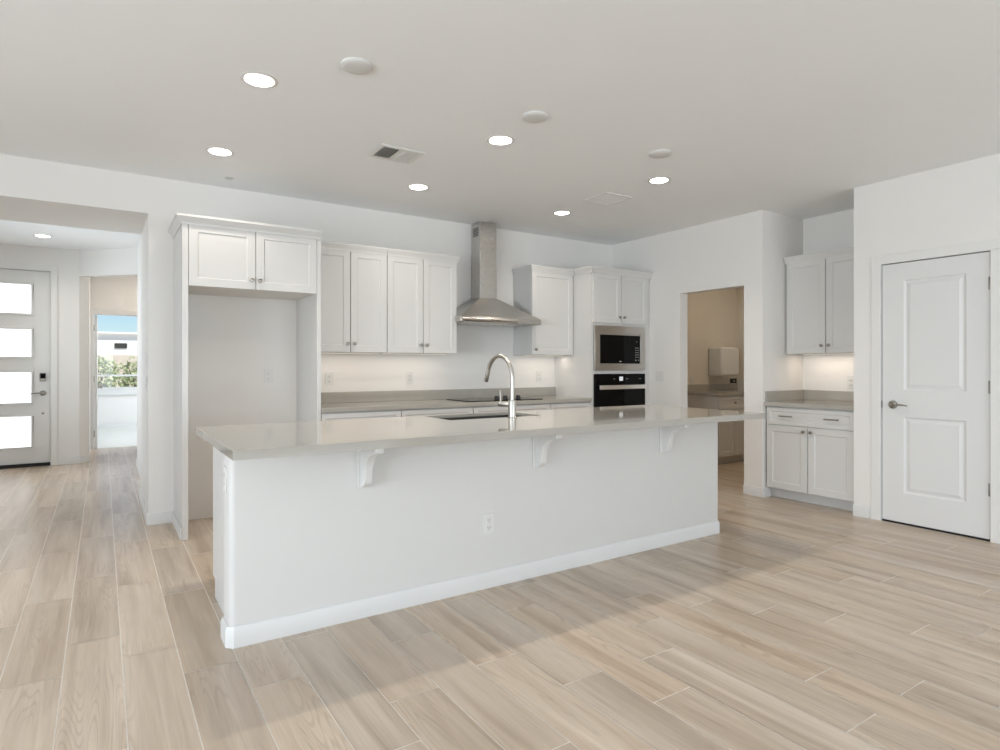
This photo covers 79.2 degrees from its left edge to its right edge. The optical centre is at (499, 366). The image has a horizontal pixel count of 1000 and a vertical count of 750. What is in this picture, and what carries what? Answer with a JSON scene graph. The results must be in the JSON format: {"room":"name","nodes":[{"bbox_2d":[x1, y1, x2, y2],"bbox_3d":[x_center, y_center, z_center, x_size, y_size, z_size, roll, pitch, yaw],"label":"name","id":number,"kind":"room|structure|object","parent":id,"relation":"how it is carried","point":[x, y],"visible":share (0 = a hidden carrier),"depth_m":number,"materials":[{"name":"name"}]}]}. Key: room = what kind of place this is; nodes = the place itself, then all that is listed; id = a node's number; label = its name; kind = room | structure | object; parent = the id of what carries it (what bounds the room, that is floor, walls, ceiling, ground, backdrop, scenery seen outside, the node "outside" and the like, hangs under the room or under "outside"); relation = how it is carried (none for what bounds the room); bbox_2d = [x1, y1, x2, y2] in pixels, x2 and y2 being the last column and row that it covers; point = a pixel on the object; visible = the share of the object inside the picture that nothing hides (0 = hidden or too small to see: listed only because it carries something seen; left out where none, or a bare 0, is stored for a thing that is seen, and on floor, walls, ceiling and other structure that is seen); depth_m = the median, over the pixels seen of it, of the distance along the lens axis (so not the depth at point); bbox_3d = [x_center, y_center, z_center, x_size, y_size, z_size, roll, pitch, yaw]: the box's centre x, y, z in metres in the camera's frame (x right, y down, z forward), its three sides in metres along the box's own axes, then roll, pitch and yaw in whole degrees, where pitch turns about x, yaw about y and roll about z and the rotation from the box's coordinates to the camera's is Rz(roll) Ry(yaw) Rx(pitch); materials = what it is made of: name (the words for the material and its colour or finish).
{"room":"open-plan kitchen","nodes":[
{"label":"open-plan kitchen","id":0,"kind":"room"},
{"bbox_2d":[0,244,78,457],"bbox_3d":[-6.078,-0.225,7.414,1.500,2.940,0.130,0,0,-33],"label":"wall","id":1,"kind":"structure","parent":0,"point":[66,261],"depth_m":7.70,"materials":[{"name":"paint"}]},
{"bbox_2d":[0,261,57,468],"bbox_3d":[-6.087,-0.018,7.393,1.088,2.525,0.157,0,0,-33],"label":"door","id":2,"kind":"structure","parent":1,"relation":"in","point":[28,298],"depth_m":7.51,"materials":[{"name":"paint"}]},
{"bbox_2d":[57,456,80,464],"bbox_3d":[-5.504,1.199,7.712,0.244,0.092,0.024,0,0,-33],"label":"baseboard","id":3,"kind":"structure","parent":1,"relation":"attached to","point":[64,460],"depth_m":7.70,"materials":[{"name":"white paint"}]},
{"bbox_2d":[0,154,147,233],"bbox_3d":[-3.868,-1.450,4.556,2.050,0.490,0.905,0,0,-33],"label":"wall","id":4,"kind":"structure","parent":0,"point":[37,191],"depth_m":4.56,"materials":[{"name":"paint"}]},
{"bbox_2d":[79,276,89,455],"bbox_3d":[-5.776,-0.225,8.392,0.120,2.940,1.430,0,0,-33],"label":"wall","id":5,"kind":"structure","parent":0,"point":[83,281],"depth_m":7.85,"materials":[{"name":"paint"}]},
{"bbox_2d":[80,454,89,462],"bbox_3d":[-5.394,1.199,7.871,0.044,0.092,0.174,0,0,-2],"label":"baseboard","id":6,"kind":"structure","parent":5,"relation":"attached to","point":[86,458],"depth_m":7.85,"materials":[{"name":"white paint"}]},
{"bbox_2d":[79,248,136,277],"bbox_3d":[-4.981,-1.430,7.748,0.864,0.530,0.120,0,0,11],"label":"wall","id":7,"kind":"structure","parent":0,"point":[101,262],"depth_m":7.69,"materials":[{"name":"paint"}]},
{"bbox_2d":[90,276,136,449],"bbox_3d":[-5.186,-0.225,9.696,5.240,2.940,0.100,0,0,-33],"label":"wall","id":8,"kind":"structure","parent":0,"point":[106,293],"depth_m":9.18,"materials":[{"name":"paint"}]},
{"bbox_2d":[90,309,136,449],"bbox_3d":[-5.952,0.193,9.633,0.954,2.105,0.867,0,0,-33],"label":"door frame","id":9,"kind":"structure","parent":8,"relation":"in","point":[94,327],"depth_m":9.13,"materials":[{"name":"white paint"}]},
{"bbox_2d":[94,395,136,422],"bbox_3d":[-7.372,-0.225,13.016,5.240,2.940,0.150,0,0,-33],"label":"wall","id":10,"kind":"structure","parent":0,"point":[111,408],"depth_m":12.54,"materials":[{"name":"paint"}]},
{"bbox_2d":[94,389,136,395],"bbox_3d":[-7.813,0.530,12.641,2.290,0.110,0.110,0,0,-33],"label":"sill","id":11,"kind":"structure","parent":10,"relation":"attached to","point":[123,391],"depth_m":12.51,"materials":[{"name":"white paint"}]},
{"bbox_2d":[94,421,136,427],"bbox_3d":[-7.327,1.199,12.947,5.000,0.092,0.014,0,0,-33],"label":"baseboard","id":12,"kind":"structure","parent":10,"relation":"attached to","point":[113,424],"depth_m":12.53,"materials":[{"name":"white paint"}]},
{"bbox_2d":[94,374,136,389],"bbox_3d":[-7.841,-0.350,12.683,2.150,1.650,0.050,0,0,-33],"label":"window","id":13,"kind":"structure","parent":10,"relation":"in","point":[103,388],"depth_m":12.57,"materials":[{"name":"white paint"}]},
{"bbox_2d":[137,236,140,466],"bbox_3d":[-3.904,-0.225,6.703,0.120,2.940,2.250,0,0,-33],"label":"wall","id":14,"kind":"structure","parent":0,"point":[139,243],"depth_m":7.13,"materials":[{"name":"paint"}]},
{"bbox_2d":[141,219,146,507],"bbox_3d":[-3.059,-0.225,5.301,0.120,2.940,1.020,0,0,-33],"label":"wall","id":15,"kind":"structure","parent":0,"point":[144,233],"depth_m":5.16,"materials":[{"name":"paint"}]},
{"bbox_2d":[136,459,172,524],"bbox_3d":[-3.623,1.199,6.194,0.188,0.092,3.399,0,0,-33],"label":"baseboard","id":16,"kind":"structure","parent":15,"relation":"attached to","point":[160,517],"depth_m":4.80,"materials":[{"name":"white paint"}]},
{"bbox_2d":[147,176,611,519],"bbox_3d":[-0.673,-0.225,6.189,5.082,2.940,0.120,0,0,-33],"label":"wall","id":17,"kind":"structure","parent":0,"point":[232,341],"depth_m":5.23,"materials":[{"name":"paint"}]},
{"bbox_2d":[264,369,272,382],"bbox_3d":[-2.006,0.080,5.235,0.070,0.115,0.008,0,0,-33],"label":"power outlet","id":18,"kind":"object","parent":17,"relation":"attached to","point":[268,373],"visible":1,"depth_m":5.23,"materials":[{"name":"white plastic"}]},
{"bbox_2d":[325,372,332,384],"bbox_3d":[-1.562,0.110,5.528,0.070,0.115,0.008,0,0,-33],"label":"power outlet","id":19,"kind":"object","parent":17,"relation":"attached to","point":[328,376],"visible":1,"depth_m":5.52,"materials":[{"name":"white plastic"}]},
{"bbox_2d":[321,240,387,352],"bbox_3d":[-1.395,-0.601,5.418,0.683,0.945,0.374,0,0,-33],"label":"upper cabinet","id":20,"kind":"object","parent":17,"relation":"attached to","point":[353,276],"visible":0.78,"depth_m":5.30,"materials":[{"name":"white paint"}]},
{"bbox_2d":[321,352,378,353],"bbox_3d":[-1.398,-0.123,5.425,0.650,0.009,0.040,0,0,-33],"label":"light","id":21,"kind":"object","parent":20,"relation":"attached to","point":[321,352],"visible":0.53,"depth_m":5.43,"materials":[{"name":"white plastic"}]},
{"bbox_2d":[406,372,412,383],"bbox_3d":[-0.894,0.110,5.968,0.070,0.115,0.008,0,0,-33],"label":"power outlet","id":22,"kind":"object","parent":17,"relation":"attached to","point":[409,375],"visible":1,"depth_m":5.96,"materials":[{"name":"white plastic"}]},
{"bbox_2d":[387,248,459,353],"bbox_3d":[-0.797,-0.601,5.811,0.745,0.945,0.374,0,0,-33],"label":"upper cabinet","id":23,"kind":"object","parent":17,"relation":"attached to","point":[421,286],"visible":0.94,"depth_m":5.66,"materials":[{"name":"white paint"}]},
{"bbox_2d":[381,353,446,354],"bbox_3d":[-0.818,-0.123,5.807,0.680,0.009,0.040,0,0,-33],"label":"light","id":24,"kind":"object","parent":23,"relation":"attached to","point":[381,353],"visible":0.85,"depth_m":5.78,"materials":[{"name":"white plastic"}]},
{"bbox_2d":[321,387,555,402],"bbox_3d":[-0.571,0.283,6.172,2.887,0.100,0.020,0,0,-33],"label":"backsplash","id":25,"kind":"structure","parent":17,"relation":"attached to","point":[405,395],"depth_m":6.06,"materials":[{"name":"grey stone"}]},
{"bbox_2d":[455,222,540,326],"bbox_3d":[-0.090,-0.963,6.220,0.966,1.064,0.468,0,0,-33],"label":"range hood","id":26,"kind":"object","parent":17,"relation":"attached to","point":[484,308],"visible":0.95,"depth_m":6.24,"materials":[{"name":"silver metal"}]},
{"bbox_2d":[473,227,477,236],"bbox_3d":[-0.251,-1.400,6.285,0.002,0.090,0.105,0,0,-33],"label":"vent","id":27,"kind":"object","parent":26,"relation":"attached to","point":[475,229],"depth_m":6.29,"materials":[{"name":"silver metal"}]},
{"bbox_2d":[537,371,541,381],"bbox_3d":[0.444,0.110,6.849,0.070,0.115,0.008,0,0,-33],"label":"power outlet","id":28,"kind":"object","parent":17,"relation":"attached to","point":[539,373],"visible":1,"depth_m":6.85,"materials":[{"name":"white plastic"}]},
{"bbox_2d":[512,265,573,354],"bbox_3d":[0.482,-0.601,6.654,0.599,0.945,0.374,0,0,-33],"label":"upper cabinet","id":29,"kind":"object","parent":17,"relation":"attached to","point":[545,293],"visible":0.94,"depth_m":6.51,"materials":[{"name":"white paint"}]},
{"bbox_2d":[523,355,563,355],"bbox_3d":[0.485,-0.123,6.665,0.540,0.009,0.040,0,0,-33],"label":"light","id":30,"kind":"object","parent":29,"relation":"attached to","point":[523,355],"visible":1,"depth_m":6.64,"materials":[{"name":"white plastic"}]},
{"bbox_2d":[0,426,999,749],"bbox_3d":[-1.115,1.343,5.330,12.640,0.204,19.870,0,0,-33],"label":"floor","id":31,"kind":"structure","parent":0,"point":[794,625],"depth_m":2.68,"materials":[{"name":"brown wood"}]},
{"bbox_2d":[168,212,321,539],"bbox_3d":[-2.035,0.077,4.826,1.037,2.336,0.658,0,0,-33],"label":"tall cabinet","id":32,"kind":"object","parent":31,"relation":"on","point":[214,256],"visible":0.96,"depth_m":4.61,"materials":[{"name":"white paint"}]},
{"bbox_2d":[321,410,400,420],"bbox_3d":[-1.311,0.808,5.309,0.700,0.871,0.648,0,0,-33],"label":"base cabinet","id":33,"kind":"object","parent":31,"relation":"on","point":[382,413],"visible":0.12,"depth_m":5.05,"materials":[{"name":"white paint"}]},
{"bbox_2d":[321,387,591,412],"bbox_3d":[-0.402,0.302,5.915,2.887,0.138,0.634,0,0,-33],"label":"countertop","id":34,"kind":"structure","parent":33,"relation":"on","point":[331,402],"depth_m":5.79,"materials":[{"name":"grey stone"}]},
{"bbox_2d":[447,395,540,401],"bbox_3d":[-0.050,0.310,6.151,0.860,0.046,0.470,0,0,-33],"label":"cooktop","id":35,"kind":"object","parent":34,"relation":"in","point":[496,398],"visible":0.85,"depth_m":6.02,"materials":[{"name":"black glass"}]},
{"bbox_2d":[401,407,472,416],"bbox_3d":[-0.714,0.808,5.702,0.728,0.871,0.648,0,0,-33],"label":"base cabinet","id":36,"kind":"object","parent":31,"relation":"on","point":[453,410],"visible":0.08,"depth_m":5.44,"materials":[{"name":"white paint"}]},
{"bbox_2d":[213,422,719,648],"bbox_3d":[0.062,0.808,3.852,3.432,0.874,1.024,0,0,-33],"label":"kitchen island","id":37,"kind":"object","parent":31,"relation":"on","point":[302,543],"visible":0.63,"depth_m":3.22,"materials":[{"name":"paint"}]},
{"bbox_2d":[223,465,226,492],"bbox_3d":[-1.248,0.510,2.740,0.008,0.115,0.070,0,0,-33],"label":"power outlet","id":38,"kind":"object","parent":37,"relation":"attached to","point":[224,466],"visible":1,"depth_m":2.73,"materials":[{"name":"white plastic"}]},
{"bbox_2d":[196,405,765,460],"bbox_3d":[0.115,0.351,3.830,3.545,0.040,1.128,0,0,-33],"label":"island countertop","id":39,"kind":"structure","parent":37,"relation":"on","point":[267,440],"depth_m":3.29,"materials":[{"name":"grey stone"}]},
{"bbox_2d":[439,415,519,419],"bbox_3d":[-0.114,0.468,4.083,0.740,0.234,0.415,0,0,-33],"label":"sink","id":40,"kind":"object","parent":39,"relation":"in","point":[493,416],"visible":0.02,"depth_m":4.27,"materials":[{"name":"metal"}]},
{"bbox_2d":[484,354,516,417],"bbox_3d":[-0.019,0.122,4.016,0.093,0.417,0.361,0,0,-33],"label":"kitchen faucet","id":41,"kind":"object","parent":39,"relation":"on","point":[511,404],"visible":1,"depth_m":3.90,"materials":[{"name":"metal"}]},
{"bbox_2d":[508,400,516,417],"bbox_3d":[0.079,0.273,3.899,0.058,0.115,0.058,0,0,-33],"label":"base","id":42,"kind":"object","parent":41,"relation":"attached to","point":[511,403],"depth_m":3.88,"materials":[{"name":"metal"}]},
{"bbox_2d":[483,513,493,534],"bbox_3d":[-0.064,0.885,3.406,0.070,0.115,0.008,0,0,-33],"label":"power outlet","id":43,"kind":"object","parent":37,"relation":"attached to","point":[488,519],"visible":1,"depth_m":3.40,"materials":[{"name":"white plastic"}]},
{"bbox_2d":[473,403,550,412],"bbox_3d":[-0.025,0.808,6.155,0.918,0.871,0.648,0,0,-33],"label":"base cabinet","id":44,"kind":"object","parent":31,"relation":"on","point":[524,407],"visible":0.03,"depth_m":5.92,"materials":[{"name":"white paint"}]},
{"bbox_2d":[550,402,589,408],"bbox_3d":[0.583,0.808,6.556,0.538,0.871,0.648,0,0,-33],"label":"base cabinet","id":45,"kind":"object","parent":31,"relation":"on","point":[570,404],"visible":0.12,"depth_m":6.30,"materials":[{"name":"white paint"}]},
{"bbox_2d":[555,266,652,406],"bbox_3d":[1.175,0.086,6.932,0.930,2.317,0.671,0,0,-33],"label":"tall cabinet","id":46,"kind":"object","parent":31,"relation":"on","point":[606,296],"visible":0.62,"depth_m":6.64,"materials":[{"name":"white paint"}]},
{"bbox_2d":[593,325,644,369],"bbox_3d":[1.210,-0.205,6.866,0.764,0.486,0.460,0,0,-33],"label":"microwave","id":47,"kind":"object","parent":46,"relation":"in","point":[614,347],"visible":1,"depth_m":6.66,"materials":[{"name":"silver metal"}]},
{"bbox_2d":[593,374,645,406],"bbox_3d":[1.195,0.433,6.889,0.764,0.709,0.606,0,0,-33],"label":"wall oven","id":48,"kind":"object","parent":46,"relation":"in","point":[609,390],"visible":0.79,"depth_m":6.65,"materials":[{"name":"black glass"}]},
{"bbox_2d":[687,395,743,463],"bbox_3d":[2.843,0.808,8.025,0.625,0.871,0.678,0,0,-33],"label":"base cabinet","id":49,"kind":"object","parent":31,"relation":"on","point":[730,433],"visible":0.43,"depth_m":7.76,"materials":[{"name":"white paint"}]},
{"bbox_2d":[687,384,743,395],"bbox_3d":[3.098,0.308,8.205,1.299,0.126,0.659,0,0,-33],"label":"countertop","id":50,"kind":"structure","parent":49,"relation":"on","point":[698,389],"depth_m":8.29,"materials":[{"name":"grey stone"}]},
{"bbox_2d":[767,406,853,510],"bbox_3d":[3.025,0.808,5.602,0.685,0.871,0.824,0,0,-33],"label":"base cabinet","id":51,"kind":"object","parent":31,"relation":"on","point":[810,451],"visible":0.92,"depth_m":5.41,"materials":[{"name":"white paint"}]},
{"bbox_2d":[764,390,853,410],"bbox_3d":[3.030,0.302,5.606,0.671,0.138,0.836,0,0,-33],"label":"countertop","id":52,"kind":"structure","parent":51,"relation":"on","point":[815,399],"depth_m":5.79,"materials":[{"name":"grey stone"}]},
{"bbox_2d":[0,0,999,249],"bbox_3d":[-0.400,-1.498,4.244,12.640,0.001,22.470,0,0,-33],"label":"ceiling","id":53,"kind":"structure","parent":0,"point":[784,107],"depth_m":3.35,"materials":[{"name":"paint"}]},
{"bbox_2d":[33,234,51,237],"bbox_3d":[-5.236,-1.532,6.917,0.184,0.077,0.184,0,0,-33],"label":"recessed light","id":54,"kind":"object","parent":53,"relation":"in","point":[36,235],"visible":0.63,"depth_m":6.95,"materials":[{"name":"white paint"}]},
{"bbox_2d":[205,147,233,156],"bbox_3d":[-1.950,-1.532,4.206,0.184,0.077,0.184,0,0,-33],"label":"recessed light","id":55,"kind":"object","parent":53,"relation":"in","point":[218,151],"visible":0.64,"depth_m":4.25,"materials":[{"name":"white paint"}]},
{"bbox_2d":[240,71,277,87],"bbox_3d":[-1.257,-1.532,3.153,0.184,0.077,0.184,0,0,-33],"label":"recessed light","id":56,"kind":"object","parent":53,"relation":"in","point":[253,78],"visible":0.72,"depth_m":3.20,"materials":[{"name":"white paint"}]},
{"bbox_2d":[341,57,372,74],"bbox_3d":[-0.710,-1.488,2.997,0.153,0.021,0.153,0,0,-33],"label":"cover plate","id":57,"kind":"object","parent":53,"relation":"attached to","point":[353,65],"visible":1,"depth_m":2.97,"materials":[{"name":"paint"}]},
{"bbox_2d":[367,143,424,163],"bbox_3d":[-0.731,-1.492,4.248,0.323,0.012,0.270,0,0,-33],"label":"ceiling vent","id":58,"kind":"object","parent":53,"relation":"in","point":[383,151],"visible":1,"depth_m":4.24,"materials":[{"name":"white plastic"}]},
{"bbox_2d":[407,184,428,190],"bbox_3d":[-0.681,-1.532,5.035,0.184,0.077,0.184,0,0,-33],"label":"recessed light","id":59,"kind":"object","parent":53,"relation":"in","point":[419,187],"visible":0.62,"depth_m":5.09,"materials":[{"name":"white paint"}]},
{"bbox_2d":[487,135,513,145],"bbox_3d":[0.004,-1.532,3.995,0.184,0.077,0.184,0,0,-33],"label":"recessed light","id":60,"kind":"object","parent":53,"relation":"in","point":[499,140],"visible":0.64,"depth_m":4.04,"materials":[{"name":"white paint"}]},
{"bbox_2d":[522,111,547,122],"bbox_3d":[0.209,-1.488,3.607,0.153,0.021,0.153,0,0,-33],"label":"cover plate","id":61,"kind":"object","parent":53,"relation":"attached to","point":[530,116],"visible":1,"depth_m":3.58,"materials":[{"name":"paint"}]},
{"bbox_2d":[553,211,570,215],"bbox_3d":[0.604,-1.532,5.881,0.184,0.077,0.184,0,0,-33],"label":"recessed light","id":62,"kind":"object","parent":53,"relation":"in","point":[559,213],"visible":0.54,"depth_m":5.93,"materials":[{"name":"white paint"}]},
{"bbox_2d":[584,192,631,205],"bbox_3d":[0.959,-1.494,5.372,0.303,0.009,0.300,0,0,-33],"label":"ceiling panel","id":63,"kind":"object","parent":53,"relation":"attached to","point":[607,198],"visible":1,"depth_m":5.36,"materials":[{"name":"white plastic"}]},
{"bbox_2d":[648,177,670,183],"bbox_3d":[1.280,-1.532,4.854,0.184,0.077,0.184,0,0,-33],"label":"recessed light","id":64,"kind":"object","parent":53,"relation":"in","point":[657,180],"visible":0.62,"depth_m":4.90,"materials":[{"name":"white paint"}]},
{"bbox_2d":[649,149,670,158],"bbox_3d":[1.121,-1.488,4.231,0.153,0.021,0.153,0,0,-33],"label":"cover plate","id":65,"kind":"object","parent":53,"relation":"attached to","point":[659,153],"visible":1,"depth_m":4.20,"materials":[{"name":"paint"}]},
{"bbox_2d":[687,287,743,389],"bbox_3d":[3.050,-0.225,7.417,2.488,2.940,2.165,0,0,-33],"label":"wall","id":66,"kind":"structure","parent":0,"point":[714,318],"depth_m":8.55,"materials":[{"name":"paint"}]},
{"bbox_2d":[687,384,737,390],"bbox_3d":[2.923,0.289,8.472,1.299,0.088,0.020,0,0,-33],"label":"backsplash","id":67,"kind":"structure","parent":66,"relation":"attached to","point":[698,387],"depth_m":8.49,"materials":[{"name":"grey stone"}]},
{"bbox_2d":[709,347,738,375],"bbox_3d":[3.146,-0.072,8.488,0.390,0.405,0.239,0,0,-33],"label":"wall box","id":68,"kind":"object","parent":66,"relation":"attached to","point":[723,361],"visible":1,"depth_m":8.38,"materials":[{"name":"white plastic"}]},
{"bbox_2d":[730,378,736,382],"bbox_3d":[3.405,0.205,8.777,0.140,0.070,0.041,0,0,-33],"label":"outlet box","id":69,"kind":"object","parent":66,"relation":"attached to","point":[732,380],"visible":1,"depth_m":8.77,"materials":[{"name":"black plastic"}]},
{"bbox_2d":[612,153,999,518],"bbox_3d":[4.245,-0.225,3.231,0.120,2.940,10.230,0,0,-33],"label":"wall","id":70,"kind":"structure","parent":0,"point":[732,252],"depth_m":5.78,"materials":[{"name":"paint"}]},
{"bbox_2d":[656,371,663,381],"bbox_3d":[1.804,0.110,6.821,0.009,0.115,0.118,0,0,-33],"label":"light switch","id":71,"kind":"object","parent":70,"relation":"attached to","point":[659,374],"visible":1,"depth_m":6.82,"materials":[{"name":"white plastic"}]},
{"bbox_2d":[743,484,762,496],"bbox_3d":[2.447,1.199,5.840,0.014,0.092,0.205,0,0,-33],"label":"baseboard","id":72,"kind":"structure","parent":70,"relation":"attached to","point":[747,489],"depth_m":5.83,"materials":[{"name":"white paint"}]},
{"bbox_2d":[763,487,770,496],"bbox_3d":[2.560,1.199,5.790,0.120,0.092,0.014,0,0,-33],"label":"baseboard","id":73,"kind":"structure","parent":70,"relation":"attached to","point":[766,490],"depth_m":5.78,"materials":[{"name":"white paint"}]},
{"bbox_2d":[765,390,803,401],"bbox_3d":[2.804,0.283,5.945,0.632,0.100,0.021,0,0,-33],"label":"backsplash","id":74,"kind":"structure","parent":70,"relation":"attached to","point":[784,395],"depth_m":5.92,"materials":[{"name":"grey stone"}]},
{"bbox_2d":[853,504,869,518],"bbox_3d":[2.996,1.199,5.006,0.014,0.092,0.128,0,0,-33],"label":"baseboard","id":75,"kind":"structure","parent":70,"relation":"attached to","point":[860,511],"depth_m":5.00,"materials":[{"name":"white paint"}]},
{"bbox_2d":[871,239,999,543],"bbox_3d":[3.311,0.173,4.606,0.168,2.144,0.871,0,0,-33],"label":"door","id":76,"kind":"structure","parent":70,"relation":"in","point":[935,312],"depth_m":4.56,"materials":[{"name":"paint"}]},
{"bbox_2d":[770,209,853,390],"bbox_3d":[3.118,-0.225,5.677,0.688,2.940,1.055,0,0,-33],"label":"wall","id":77,"kind":"structure","parent":0,"point":[790,236],"depth_m":5.92,"materials":[{"name":"paint"}]},
{"bbox_2d":[784,246,853,353],"bbox_3d":[3.163,-0.601,5.693,0.354,0.945,0.824,0,0,-33],"label":"upper cabinet","id":78,"kind":"object","parent":77,"relation":"attached to","point":[819,285],"visible":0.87,"depth_m":5.66,"materials":[{"name":"white paint"}]},
{"bbox_2d":[801,353,853,354],"bbox_3d":[3.173,-0.123,5.728,0.040,0.009,0.640,0,0,-33],"label":"light","id":79,"kind":"object","parent":78,"relation":"attached to","point":[821,353],"visible":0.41,"depth_m":5.76,"materials":[{"name":"white plastic"}]},
{"bbox_2d":[804,390,853,401],"bbox_3d":[3.301,0.283,5.785,0.021,0.100,0.836,0,0,-33],"label":"backsplash","id":80,"kind":"structure","parent":77,"relation":"attached to","point":[824,395],"depth_m":5.90,"materials":[{"name":"grey stone"}]},
{"bbox_2d":[847,376,853,387],"bbox_3d":[3.339,0.145,5.742,0.008,0.115,0.070,0,0,-33],"label":"power outlet","id":81,"kind":"object","parent":77,"relation":"attached to","point":[850,379],"visible":0.88,"depth_m":5.75,"materials":[{"name":"white plastic"}]},
{"label":"outside","id":82,"kind":"structure","parent":0,"visible":0},
{"bbox_3d":[-28.868,1.420,43.851,120.000,0.250,74.999,0,0,-33],"label":"ground","id":83,"kind":"structure","parent":82,"visible":0},
{"bbox_2d":[94,356,120,386],"bbox_3d":[-14.684,0.421,22.026,1.604,1.782,1.496,0,0,-33],"label":"bush","id":84,"kind":"object","parent":83,"relation":"on","point":[110,382],"visible":0.36,"depth_m":22.03,"materials":[{"name":"green plant"}]},
{"bbox_2d":[94,355,136,386],"bbox_3d":[-19.300,0.360,29.317,50.000,1.870,0.200,0,0,-33],"label":"wall","id":85,"kind":"structure","parent":83,"relation":"on","point":[118,359],"depth_m":29.62,"materials":[{"name":"beige paint"}]},
{"bbox_2d":[94,331,136,354],"bbox_3d":[-28.583,-0.540,45.236,20.600,3.670,9.600,0,0,-33],"label":"house","id":86,"kind":"structure","parent":83,"relation":"on","point":[109,343],"depth_m":41.34,"materials":[{"name":"white paint"}]},
{"bbox_2d":[114,356,136,386],"bbox_3d":[-12.578,0.452,21.170,1.623,1.722,1.422,0,0,-33],"label":"bush","id":87,"kind":"object","parent":83,"relation":"on","point":[125,382],"visible":0.32,"depth_m":20.78,"materials":[{"name":"green plant"}]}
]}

